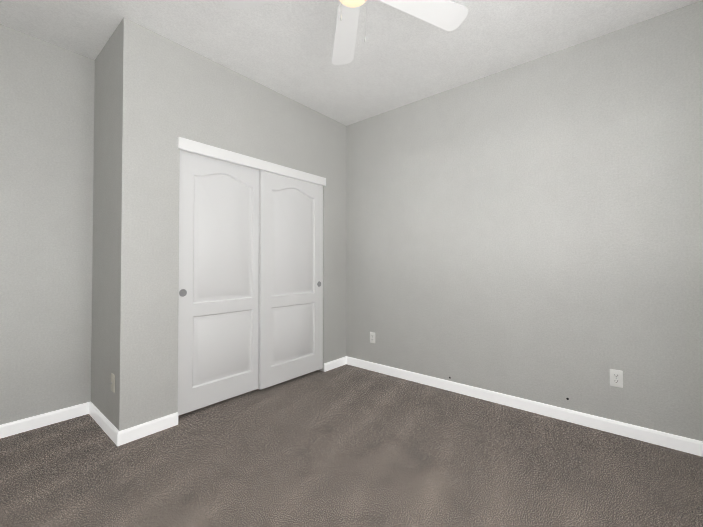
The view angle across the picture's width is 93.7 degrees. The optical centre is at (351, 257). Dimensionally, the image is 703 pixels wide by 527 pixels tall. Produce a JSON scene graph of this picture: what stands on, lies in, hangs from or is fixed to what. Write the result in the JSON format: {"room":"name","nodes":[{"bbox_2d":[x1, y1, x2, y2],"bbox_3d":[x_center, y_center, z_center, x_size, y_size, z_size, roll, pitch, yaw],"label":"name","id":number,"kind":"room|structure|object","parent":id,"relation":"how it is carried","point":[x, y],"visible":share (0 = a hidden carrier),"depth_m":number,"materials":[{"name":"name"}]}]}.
{"room":"empty bedroom","nodes":[
{"label":"empty bedroom","id":0,"kind":"room"},
{"bbox_2d":[0,24,94,424],"bbox_3d":[-1.836,-0.175,2.857,0.120,2.740,3.720,-1,-1,40],"label":"wall","id":1,"kind":"structure","parent":0,"point":[46,156],"depth_m":2.35,"materials":[{"name":"grey paint"}]},
{"bbox_2d":[0,402,87,437],"bbox_3d":[-2.443,1.140,2.008,0.013,0.085,1.370,-1,-1,40],"label":"baseboard","id":2,"kind":"structure","parent":1,"relation":"attached to","point":[19,426],"depth_m":2.32,"materials":[{"name":"white wood"}]},
{"bbox_2d":[91,27,117,424],"bbox_3d":[-1.748,-0.181,2.417,0.580,2.740,0.120,-1,-1,40],"label":"wall","id":3,"kind":"structure","parent":0,"point":[104,232],"depth_m":2.35,"materials":[{"name":"grey paint"}]},
{"bbox_2d":[88,402,123,445],"bbox_3d":[-1.724,1.144,2.290,0.673,0.085,0.013,-1,-1,40],"label":"baseboard","id":4,"kind":"structure","parent":3,"relation":"attached to","point":[117,436],"depth_m":2.22,"materials":[{"name":"white wood"}]},
{"bbox_2d":[111,373,114,392],"bbox_3d":[-1.583,0.826,2.178,0.070,0.115,0.012,-1,-1,40],"label":"outlet","id":5,"kind":"object","parent":3,"relation":"attached to","point":[112,382],"visible":0.94,"depth_m":2.17,"materials":[{"name":"beige plastic"}]},
{"bbox_2d":[114,18,345,430],"bbox_3d":[-0.812,-0.173,2.990,0.120,2.740,2.200,-1,-1,40],"label":"wall","id":6,"kind":"structure","parent":0,"point":[169,92],"depth_m":2.32,"materials":[{"name":"grey paint"}]},
{"bbox_2d":[124,412,177,443],"bbox_3d":[-1.350,1.143,2.224,0.013,0.085,0.343,-1,-1,40],"label":"baseboard","id":7,"kind":"structure","parent":6,"relation":"attached to","point":[125,436],"depth_m":2.21,"materials":[{"name":"white wood"}]},
{"bbox_2d":[178,150,258,415],"bbox_3d":[-1.049,0.175,2.719,0.037,1.973,0.775,-1,-1,40],"label":"sliding door","id":8,"kind":"structure","parent":6,"relation":"in","point":[218,306],"depth_m":2.65,"materials":[{"name":"white wood"}]},
{"bbox_2d":[178,137,325,185],"bbox_3d":[-0.806,-0.822,2.989,0.127,0.083,1.512,-1,-1,40],"label":"trim","id":9,"kind":"structure","parent":6,"relation":"attached to","point":[188,145],"depth_m":2.78,"materials":[{"name":"white wood"}]},
{"bbox_2d":[258,170,322,389],"bbox_3d":[-0.568,0.183,3.232,0.037,1.973,0.775,-1,-1,40],"label":"sliding door","id":10,"kind":"structure","parent":6,"relation":"in","point":[290,329],"depth_m":3.17,"materials":[{"name":"white wood"}]},
{"bbox_2d":[324,356,347,371],"bbox_3d":[-0.181,1.165,3.621,0.013,0.085,0.333,-1,-1,40],"label":"baseboard","id":11,"kind":"structure","parent":6,"relation":"attached to","point":[339,362],"depth_m":3.62,"materials":[{"name":"white wood"}]},
{"bbox_2d":[0,0,701,125],"bbox_3d":[-0.275,-1.604,1.651,4.090,0.080,3.840,-1,-1,40],"label":"ceiling","id":12,"kind":"structure","parent":0,"point":[285,48],"depth_m":2.30,"materials":[{"name":"paint"}]},
{"bbox_2d":[224,0,467,64],"bbox_3d":[0.014,-1.280,1.519,1.267,0.571,1.274,-1,-1,40],"label":"ceiling fan","id":13,"kind":"object","parent":12,"relation":"hanging from","point":[447,15],"visible":1,"depth_m":1.77,"materials":[{"name":"white"}]},
{"bbox_2d":[0,364,702,526],"bbox_3d":[-0.275,1.206,1.607,4.090,0.060,3.840,-1,-1,40],"label":"floor","id":14,"kind":"structure","parent":0,"point":[346,445],"depth_m":1.85,"materials":[{"name":"carpet"}]},
{"bbox_2d":[346,0,702,440],"bbox_3d":[0.918,-0.172,3.055,4.090,2.740,0.121,-1,-1,40],"label":"wall","id":15,"kind":"structure","parent":0,"point":[532,230],"depth_m":2.48,"materials":[{"name":"grey paint"}]},
{"bbox_2d":[370,332,374,342],"bbox_3d":[0.225,0.854,3.536,0.070,0.115,0.008,-1,-1,40],"label":"outlet","id":16,"kind":"object","parent":15,"relation":"attached to","point":[372,337],"visible":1,"depth_m":3.53,"materials":[{"name":"white plastic"}]},
{"bbox_2d":[348,357,702,456],"bbox_3d":[1.132,1.152,2.769,3.120,0.085,0.013,-1,-1,40],"label":"baseboard","id":17,"kind":"structure","parent":15,"relation":"attached to","point":[676,442],"depth_m":2.45,"materials":[{"name":"white wood"}]},
{"bbox_2d":[610,369,622,387],"bbox_3d":[1.790,0.814,2.227,0.070,0.115,0.008,-1,-1,40],"label":"outlet","id":18,"kind":"object","parent":15,"relation":"attached to","point":[616,378],"visible":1,"depth_m":2.22,"materials":[{"name":"white plastic"}]}
]}

